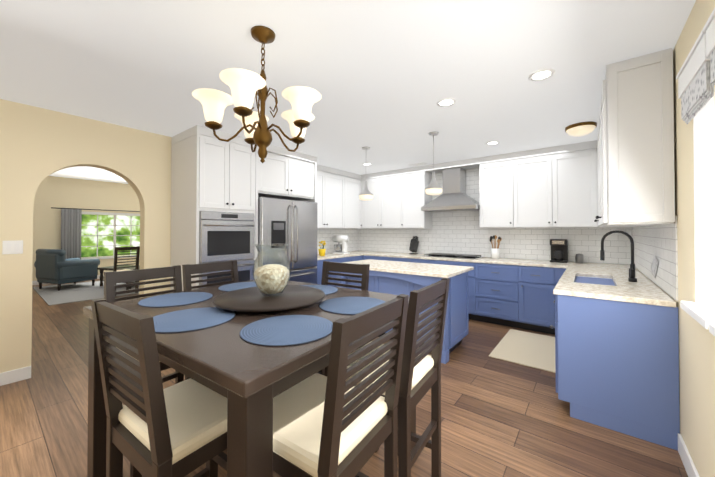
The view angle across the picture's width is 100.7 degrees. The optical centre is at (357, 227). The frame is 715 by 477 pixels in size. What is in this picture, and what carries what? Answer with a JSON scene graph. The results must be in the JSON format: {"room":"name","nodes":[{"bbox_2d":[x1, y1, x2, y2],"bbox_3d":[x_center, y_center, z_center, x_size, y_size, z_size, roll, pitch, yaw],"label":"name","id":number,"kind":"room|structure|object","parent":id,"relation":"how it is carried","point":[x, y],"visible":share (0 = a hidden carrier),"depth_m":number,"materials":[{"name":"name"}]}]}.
{"room":"kitchen","nodes":[
{"label":"kitchen","id":0,"kind":"room"},
{"bbox_2d":[32,176,139,280],"bbox_3d":[-7.834,0.023,7.704,0.150,2.830,8.300,-1,-1,38],"label":"wall","id":1,"kind":"structure","parent":0,"point":[60,192],"depth_m":7.85,"materials":[{"name":"beige paint"}]},
{"bbox_2d":[32,275,103,284],"bbox_3d":[-7.955,1.379,7.401,0.014,0.110,7.300,-1,-1,38],"label":"baseboard","id":2,"kind":"structure","parent":1,"relation":"attached to","point":[37,283],"depth_m":7.38,"materials":[{"name":"white wood"}]},
{"bbox_2d":[51,207,139,259],"bbox_3d":[-6.716,0.465,8.842,0.080,1.912,3.420,-1,-1,38],"label":"curtain","id":3,"kind":"object","parent":1,"relation":"attached to","point":[71,222],"visible":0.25,"depth_m":7.78,"materials":[{"name":"gray fabric"},{"name":"black metal"}]},
{"bbox_2d":[81,212,139,259],"bbox_3d":[-6.816,0.242,8.924,0.100,1.320,2.460,-1,-1,38],"label":"living room window","id":4,"kind":"structure","parent":1,"relation":"in","point":[114,235],"depth_m":8.61,"materials":[{"name":"white"}]},
{"bbox_2d":[49,166,127,183],"bbox_3d":[-5.321,-1.376,5.747,7.040,0.080,8.300,-1,-1,38],"label":"ceiling","id":5,"kind":"structure","parent":0,"point":[88,173],"depth_m":7.38,"materials":[{"name":"white paint"}]},
{"bbox_2d":[0,99,357,372],"bbox_3d":[-2.317,-0.025,3.721,0.168,2.830,7.650,-1,-1,38],"label":"wall","id":6,"kind":"structure","parent":0,"point":[38,145],"depth_m":2.83,"materials":[{"name":"beige paint"}]},
{"bbox_2d":[2,240,22,253],"bbox_3d":[-3.066,0.177,2.634,0.008,0.120,0.120,-1,-1,38],"label":"switch plate","id":7,"kind":"object","parent":6,"relation":"attached to","point":[13,247],"visible":1,"depth_m":2.63,"materials":[{"name":"white plastic"}]},
{"bbox_2d":[0,366,30,385],"bbox_3d":[-3.793,1.311,1.691,0.014,0.110,2.600,-1,-1,38],"label":"baseboard","id":8,"kind":"structure","parent":6,"relation":"attached to","point":[15,375],"depth_m":2.63,"materials":[{"name":"white wood"}]},
{"bbox_2d":[302,160,342,227],"bbox_3d":[-0.693,-0.533,5.378,0.338,1.106,1.129,-1,-1,38],"label":"upper cabinet","id":9,"kind":"object","parent":6,"relation":"attached to","point":[329,180],"depth_m":5.35,"materials":[{"name":"white wood"}]},
{"bbox_2d":[343,171,362,227],"bbox_3d":[-0.209,-0.526,5.948,0.394,1.106,0.592,-1,-1,38],"label":"upper cabinet","id":10,"kind":"object","parent":6,"relation":"attached to","point":[352,182],"depth_m":5.87,"materials":[{"name":"white wood"}]},
{"bbox_2d":[0,279,687,476],"bbox_3d":[-3.422,1.436,4.221,11.870,0.080,8.300,-1,-1,38],"label":"floor","id":11,"kind":"structure","parent":0,"point":[501,418],"depth_m":2.07,"materials":[{"name":"brown wood"}]},
{"bbox_2d":[33,281,138,305],"bbox_3d":[-5.764,1.426,7.206,2.700,0.012,2.700,-1,-1,38],"label":"living room rug","id":12,"kind":"object","parent":11,"relation":"on","point":[68,293],"visible":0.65,"depth_m":6.41,"materials":[{"name":"grey carpet"}]},
{"bbox_2d":[34,249,99,290],"bbox_3d":[-6.897,0.959,7.048,0.896,0.913,0.820,0,-1,18],"label":"armchair","id":13,"kind":"object","parent":12,"relation":"on","point":[53,266],"visible":1,"depth_m":6.71,"materials":[{"name":"teal fabric"}]},
{"bbox_2d":[97,265,139,288],"bbox_3d":[-5.624,1.193,7.225,1.100,0.450,0.640,0,-1,18],"label":"coffee table","id":14,"kind":"object","parent":12,"relation":"on","point":[102,269],"visible":0.33,"depth_m":7.10,"materials":[{"name":"black wood"}]},
{"bbox_2d":[105,246,139,295],"bbox_3d":[-5.012,0.907,6.298,0.495,1.000,0.440,0,-1,28],"label":"chair","id":15,"kind":"object","parent":12,"relation":"on","point":[121,249],"visible":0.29,"depth_m":6.21,"materials":[{"name":"black wood"}]},
{"bbox_2d":[104,265,183,476],"bbox_3d":[-1.252,0.824,1.880,0.495,1.090,0.440,0,-1,34],"label":"chair","id":16,"kind":"object","parent":11,"relation":"on","point":[111,278],"visible":0.04,"depth_m":1.98,"materials":[{"name":"black wood"}]},
{"bbox_2d":[91,298,226,476],"bbox_3d":[-0.671,0.815,1.175,0.440,1.090,0.495,0,-1,34],"label":"chair","id":17,"kind":"object","parent":11,"relation":"on","point":[155,428],"visible":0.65,"depth_m":1.02,"materials":[{"name":"black wood"}]},
{"bbox_2d":[182,260,238,379],"bbox_3d":[-0.997,0.828,2.275,0.495,1.090,0.440,0,-1,34],"label":"chair","id":18,"kind":"object","parent":11,"relation":"on","point":[188,270],"visible":0.1,"depth_m":2.37,"materials":[{"name":"black wood"}]},
{"bbox_2d":[170,134,255,292],"bbox_3d":[-1.759,0.190,3.667,0.782,2.400,0.718,-1,-1,38],"label":"tall cabinet","id":19,"kind":"object","parent":11,"relation":"on","point":[213,181],"visible":0.75,"depth_m":3.42,"materials":[{"name":"white painted wood"}]},
{"bbox_2d":[83,279,415,476],"bbox_3d":[-0.551,0.899,1.706,1.430,0.935,1.230,0,-1,34],"label":"dining table","id":20,"kind":"object","parent":11,"relation":"on","point":[249,381],"visible":0.4,"depth_m":1.03,"materials":[{"name":"brown wood"}]},
{"bbox_2d":[138,292,212,306],"bbox_3d":[-1.083,0.429,1.782,0.384,0.004,0.384,-1,-1,38],"label":"placemat","id":21,"kind":"object","parent":20,"relation":"on","point":[174,299],"visible":0.92,"depth_m":1.75,"materials":[{"name":"blue fabric"}]},
{"bbox_2d":[153,307,235,332],"bbox_3d":[-0.776,0.425,1.381,0.384,0.004,0.384,-1,-1,38],"label":"placemat","id":22,"kind":"object","parent":20,"relation":"on","point":[185,320],"visible":0.85,"depth_m":1.36,"materials":[{"name":"blue fabric"}]},
{"bbox_2d":[218,282,256,291],"bbox_3d":[-0.814,0.434,2.180,0.384,0.004,0.384,-1,-1,38],"label":"placemat","id":23,"kind":"object","parent":20,"relation":"on","point":[233,286],"visible":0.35,"depth_m":2.16,"materials":[{"name":"blue fabric"}]},
{"bbox_2d":[213,285,324,311],"bbox_3d":[-0.493,0.407,1.709,0.610,0.036,0.610,-1,-1,38],"label":"lazy susan","id":24,"kind":"object","parent":20,"relation":"on","point":[251,299],"visible":0.94,"depth_m":1.59,"materials":[{"name":"black wood"}]},
{"bbox_2d":[252,243,290,295],"bbox_3d":[-0.493,0.242,1.710,0.216,0.290,0.216,-1,-1,38],"label":"vase","id":25,"kind":"object","parent":24,"relation":"on","point":[270,279],"visible":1,"depth_m":1.65,"materials":[{"name":"clear glass"}]},
{"bbox_2d":[240,315,332,345],"bbox_3d":[-0.289,0.423,1.244,0.384,0.004,0.384,-1,-1,38],"label":"placemat","id":26,"kind":"object","parent":20,"relation":"on","point":[285,330],"visible":0.92,"depth_m":1.21,"materials":[{"name":"blue fabric"}]},
{"bbox_2d":[299,285,337,294],"bbox_3d":[-0.327,0.432,2.043,0.384,0.004,0.384,-1,-1,38],"label":"placemat","id":27,"kind":"object","parent":20,"relation":"on","point":[326,289],"visible":0.44,"depth_m":2.09,"materials":[{"name":"blue fabric"}]},
{"bbox_2d":[319,297,384,314],"bbox_3d":[-0.019,0.428,1.641,0.384,0.004,0.384,-1,-1,38],"label":"placemat","id":28,"kind":"object","parent":20,"relation":"on","point":[349,305],"visible":0.83,"depth_m":1.63,"materials":[{"name":"blue fabric"}]},
{"bbox_2d":[255,148,316,270],"bbox_3d":[-1.232,0.198,4.393,0.715,2.400,1.068,-1,-1,38],"label":"surround","id":29,"kind":"object","parent":11,"relation":"on","point":[281,177],"visible":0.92,"depth_m":4.16,"materials":[{"name":"white wood"}]},
{"bbox_2d":[258,197,316,283],"bbox_3d":[-1.180,0.502,4.348,0.808,1.768,0.978,-1,-1,38],"label":"fridge","id":30,"kind":"object","parent":11,"relation":"on","point":[292,224],"visible":0.44,"depth_m":4.11,"materials":[{"name":"silver metal"}]},
{"bbox_2d":[317,258,340,286],"bbox_3d":[-0.747,0.969,5.072,0.607,0.876,0.608,-1,-1,38],"label":"base cabinet","id":31,"kind":"object","parent":11,"relation":"on","point":[319,260],"depth_m":4.82,"materials":[{"name":"blue wood"}]},
{"bbox_2d":[317,251,376,257],"bbox_3d":[-0.339,0.520,5.593,0.612,0.035,1.924,-1,-1,38],"label":"countertop","id":32,"kind":"structure","parent":31,"relation":"on","point":[351,252],"depth_m":5.46,"materials":[{"name":"beige stone"}]},
{"bbox_2d":[318,241,325,255],"bbox_3d":[-0.611,0.365,5.178,0.138,0.261,0.146,-1,-1,38],"label":"flower pot","id":33,"kind":"object","parent":32,"relation":"on","point":[322,251],"visible":1,"depth_m":5.13,"materials":[{"name":"yellow ceramic"}]},
{"bbox_2d":[332,235,349,253],"bbox_3d":[-0.341,0.329,5.642,0.363,0.345,0.200,-1,-1,38],"label":"stand mixer","id":34,"kind":"object","parent":32,"relation":"on","point":[339,248],"visible":1,"depth_m":5.56,"materials":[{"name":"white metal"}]},
{"bbox_2d":[273,294,408,476],"bbox_3d":[-0.123,0.815,1.132,0.495,1.090,0.440,0,-1,34],"label":"chair","id":35,"kind":"object","parent":11,"relation":"on","point":[333,423],"visible":0.83,"depth_m":1.00,"materials":[{"name":"black wood"}]},
{"bbox_2d":[318,261,369,375],"bbox_3d":[-0.227,0.827,2.185,0.440,1.090,0.495,0,-1,34],"label":"chair","id":36,"kind":"object","parent":11,"relation":"on","point":[362,269],"visible":0.1,"depth_m":2.35,"materials":[{"name":"black wood"}]},
{"bbox_2d":[341,254,352,262],"bbox_3d":[-0.457,0.973,5.442,0.607,0.876,0.448,-1,-1,38],"label":"base cabinet","id":37,"kind":"object","parent":11,"relation":"on","point":[350,258],"depth_m":5.34,"materials":[{"name":"blue wood"}]},
{"bbox_2d":[365,254,420,262],"bbox_3d":[0.754,0.975,5.555,1.197,0.876,0.626,-1,-1,38],"label":"base cabinet","id":38,"kind":"object","parent":11,"relation":"on","point":[367,256],"depth_m":5.31,"materials":[{"name":"blue wood"}]},
{"bbox_2d":[346,278,449,476],"bbox_3d":[0.169,0.820,1.544,0.495,1.090,0.440,0,-1,34],"label":"chair","id":39,"kind":"object","parent":11,"relation":"on","point":[420,373],"visible":0.6,"depth_m":1.41,"materials":[{"name":"black wood"}]},
{"bbox_2d":[337,271,468,363],"bbox_3d":[0.550,0.954,3.772,1.496,0.875,0.808,-1,-1,38],"label":"kitchen island","id":40,"kind":"object","parent":11,"relation":"on","point":[395,277],"depth_m":3.38,"materials":[{"name":"blue painted wood"},{"name":"granite"}]},
{"bbox_2d":[352,259,472,278],"bbox_3d":[0.534,0.498,3.757,1.580,0.035,0.840,-1,-1,38],"label":"island countertop","id":41,"kind":"structure","parent":40,"relation":"on","point":[439,271],"depth_m":3.43,"materials":[{"name":"beige stone"}]},
{"bbox_2d":[421,258,476,320],"bbox_3d":[1.534,0.967,4.942,1.017,0.876,0.626,-1,-1,38],"label":"base cabinet","id":42,"kind":"object","parent":11,"relation":"on","point":[472,275],"depth_m":4.44,"materials":[{"name":"blue wood"}]},
{"bbox_2d":[477,262,516,327],"bbox_3d":[2.159,0.962,4.452,0.684,0.876,0.626,-1,-1,38],"label":"base cabinet","id":43,"kind":"object","parent":11,"relation":"on","point":[496,281],"depth_m":4.20,"materials":[{"name":"blue wood"}]},
{"bbox_2d":[489,329,554,372],"bbox_3d":[1.985,1.381,3.408,0.620,0.012,1.100,-1,-1,38],"label":"kitchen rug","id":44,"kind":"object","parent":11,"relation":"on","point":[533,350],"visible":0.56,"depth_m":3.30,"materials":[{"name":"beige fabric"}]},
{"bbox_2d":[517,266,564,333],"bbox_3d":[2.590,0.957,4.070,0.580,0.876,0.694,-1,-1,38],"label":"base cabinet","id":45,"kind":"object","parent":11,"relation":"on","point":[535,284],"depth_m":3.91,"materials":[{"name":"blue wood"}]},
{"bbox_2d":[377,252,568,265],"bbox_3d":[1.559,0.512,4.924,3.200,0.035,0.632,-1,-1,38],"label":"countertop","id":46,"kind":"structure","parent":45,"relation":"on","point":[452,257],"depth_m":4.51,"materials":[{"name":"beige stone"}]},
{"bbox_2d":[409,236,418,253],"bbox_3d":[1.060,0.332,5.545,0.100,0.337,0.208,-1,-1,38],"label":"knife block","id":47,"kind":"object","parent":46,"relation":"on","point":[414,243],"visible":1,"depth_m":5.50,"materials":[{"name":"black metal"}]},
{"bbox_2d":[490,235,501,258],"bbox_3d":[2.150,0.306,4.619,0.178,0.367,0.141,-1,-1,38],"label":"utensil crock","id":48,"kind":"object","parent":46,"relation":"on","point":[495,252],"visible":1,"depth_m":4.58,"materials":[{"name":"white ceramic"}]},
{"bbox_2d":[550,239,567,262],"bbox_3d":[2.811,0.323,4.132,0.200,0.320,0.201,-1,-1,38],"label":"coffee maker","id":49,"kind":"object","parent":46,"relation":"on","point":[559,250],"visible":1,"depth_m":4.08,"materials":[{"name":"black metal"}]},
{"bbox_2d":[553,294,679,449],"bbox_3d":[1.913,0.936,2.255,0.637,0.876,0.625,-1,-1,38],"label":"base cabinet","id":50,"kind":"object","parent":11,"relation":"on","point":[613,329],"depth_m":1.98,"materials":[{"name":"blue wood"}]},
{"bbox_2d":[553,262,676,309],"bbox_3d":[2.484,0.489,2.999,0.632,0.035,2.517,-1,-1,38],"label":"countertop","id":51,"kind":"structure","parent":50,"relation":"on","point":[644,292],"depth_m":2.28,"materials":[{"name":"beige stone"}]},
{"bbox_2d":[575,253,583,262],"bbox_3d":[2.992,0.417,3.989,0.090,0.130,0.090,-1,-1,38],"label":"canister","id":52,"kind":"object","parent":51,"relation":"on","point":[579,257],"visible":0.94,"depth_m":3.95,"materials":[{"name":"silver metal"}]},
{"bbox_2d":[577,274,612,285],"bbox_3d":[2.163,0.590,2.705,0.304,0.198,0.725,-1,-1,38],"label":"sink","id":53,"kind":"object","parent":51,"relation":"in","point":[580,277],"depth_m":2.87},
{"bbox_2d":[601,230,636,281],"bbox_3d":[2.307,0.246,2.623,0.243,0.441,0.231,-1,-1,38],"label":"faucet","id":54,"kind":"object","parent":51,"relation":"on","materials":[{"name":"black metal"}]},
{"bbox_2d":[0,0,695,174],"bbox_3d":[-0.499,-1.167,2.275,4.830,0.080,7.800,-1,-1,38],"label":"ceiling","id":55,"kind":"structure","parent":0,"point":[382,77],"depth_m":2.03,"materials":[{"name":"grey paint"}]},
{"bbox_2d":[192,25,320,162],"bbox_3d":[-0.536,-0.751,1.744,0.714,0.760,0.692,-1,-1,38],"label":"chandelier","id":56,"kind":"object","parent":55,"relation":"hanging from","point":[245,85],"visible":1,"depth_m":1.62,"materials":[{"name":"white glass"}]},
{"bbox_2d":[359,147,372,199],"bbox_3d":[0.118,-0.738,4.099,0.204,0.730,0.204,-1,-1,38],"label":"pendant light","id":57,"kind":"object","parent":55,"relation":"hanging from","point":[365,194],"visible":1,"depth_m":4.04,"materials":[{"name":"white glass"}]},
{"bbox_2d":[409,162,426,166],"bbox_3d":[1.045,-1.086,5.123,0.300,0.014,0.150,-1,-1,38],"label":"recessed light","id":58,"kind":"object","parent":55,"relation":"in","point":[423,163],"depth_m":5.10,"materials":[{"name":"white"}]},
{"bbox_2d":[425,131,442,194],"bbox_3d":[0.896,-0.745,3.488,0.204,0.730,0.204,-1,-1,38],"label":"pendant light","id":59,"kind":"object","parent":55,"relation":"hanging from","point":[433,187],"visible":1,"depth_m":3.44,"materials":[{"name":"silver metal"}]},
{"bbox_2d":[437,98,455,106],"bbox_3d":[0.797,-1.118,2.654,0.168,0.008,0.168,0,-1,29],"label":"recessed light","id":60,"kind":"object","parent":55,"relation":"in","point":[445,102],"depth_m":2.65,"materials":[{"name":"white"}]},
{"bbox_2d":[486,141,499,144],"bbox_3d":[1.768,-1.104,3.875,0.168,0.008,0.168,0,-1,29],"label":"recessed light","id":61,"kind":"object","parent":55,"relation":"in","point":[490,142],"depth_m":3.85,"materials":[{"name":"white"}]},
{"bbox_2d":[528,68,554,80],"bbox_3d":[1.359,-1.124,2.187,0.168,0.008,0.168,0,-1,29],"label":"recessed light","id":62,"kind":"object","parent":55,"relation":"in","point":[542,74],"depth_m":2.18,"materials":[{"name":"white"}]},
{"bbox_2d":[565,121,596,135],"bbox_3d":[2.455,-1.065,3.259,0.278,0.099,0.278,0,-1,32],"label":"ceiling light","id":63,"kind":"object","parent":55,"relation":"in","point":[580,129],"depth_m":3.18,"materials":[{"name":"white glass"}]},
{"bbox_2d":[358,168,631,264],"bbox_3d":[1.814,0.118,5.237,4.790,2.580,0.158,-1,-1,38],"label":"wall","id":64,"kind":"structure","parent":0,"point":[457,232],"depth_m":4.95,"materials":[{"name":"white tile"}]},
{"bbox_2d":[363,172,382,227],"bbox_3d":[0.363,-0.525,6.040,0.545,1.106,0.373,-1,-1,38],"label":"upper cabinet","id":65,"kind":"object","parent":64,"relation":"attached to","point":[372,209],"depth_m":5.88,"materials":[{"name":"white wood"}]},
{"bbox_2d":[383,169,402,227],"bbox_3d":[0.728,-0.528,5.777,0.582,1.106,0.336,-1,-1,38],"label":"upper cabinet","id":66,"kind":"object","parent":64,"relation":"attached to","point":[393,179],"depth_m":5.61,"materials":[{"name":"white wood"}]},
{"bbox_2d":[403,165,434,227],"bbox_3d":[1.074,-0.531,5.506,0.525,1.106,0.336,-1,-1,38],"label":"upper cabinet","id":67,"kind":"object","parent":64,"relation":"attached to","point":[415,180],"depth_m":5.34,"materials":[{"name":"white wood"}]},
{"bbox_2d":[421,167,479,211],"bbox_3d":[1.600,-0.635,4.998,0.910,0.710,0.487,-1,-1,38],"label":"range hood","id":68,"kind":"object","parent":64,"relation":"attached to","point":[454,196],"visible":0.96,"depth_m":4.92,"materials":[{"name":"silver metal"}]},
{"bbox_2d":[479,154,506,227],"bbox_3d":[2.223,-0.542,4.604,0.536,1.106,0.336,-1,-1,38],"label":"upper cabinet","id":69,"kind":"object","parent":64,"relation":"attached to","point":[492,169],"depth_m":4.51,"materials":[{"name":"white wood"}]},
{"bbox_2d":[507,141,590,227],"bbox_3d":[2.738,-0.547,4.175,1.033,1.106,0.373,-1,-1,38],"label":"upper cabinet","id":70,"kind":"object","parent":64,"relation":"attached to","point":[549,187],"depth_m":4.06,"materials":[{"name":"white wood"}]},
{"bbox_2d":[631,0,714,476],"bbox_3d":[1.348,0.066,0.841,0.252,2.580,7.650,-1,-1,38],"label":"wall","id":71,"kind":"structure","parent":0,"point":[664,258],"depth_m":1.67,"materials":[{"name":"beige"}]},
{"bbox_2d":[591,129,598,227],"bbox_3d":[2.806,-0.558,3.230,0.394,1.106,1.142,-1,-1,38],"label":"upper cabinet","id":72,"kind":"object","parent":71,"relation":"attached to","point":[594,144],"depth_m":3.76,"materials":[{"name":"white wood"}]},
{"bbox_2d":[599,48,674,227],"bbox_3d":[2.188,-0.568,2.396,0.338,1.106,1.163,-1,-1,38],"label":"upper cabinet","id":73,"kind":"object","parent":71,"relation":"attached to","point":[620,172],"depth_m":1.94,"materials":[{"name":"white wood"}]},
{"bbox_2d":[678,433,699,476],"bbox_3d":[0.427,1.290,-0.150,0.014,0.110,4.978,-1,-1,38],"label":"baseboard","id":74,"kind":"structure","parent":71,"relation":"attached to","point":[690,468],"depth_m":1.65,"materials":[{"name":"white wood"}]},
{"bbox_2d":[676,8,714,335],"bbox_3d":[1.369,-0.205,0.904,0.292,1.253,1.562,-1,-1,38],"label":"window","id":75,"kind":"structure","parent":71,"relation":"in","point":[695,76],"depth_m":1.50,"materials":[{"name":"white"}]},
{"label":"outside","id":76,"kind":"structure","parent":0,"visible":0},
{"bbox_2d":[81,214,139,256],"bbox_3d":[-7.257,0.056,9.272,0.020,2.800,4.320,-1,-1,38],"label":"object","id":77,"kind":"structure","parent":76,"point":[87,228],"depth_m":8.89,"materials":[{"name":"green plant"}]}
]}

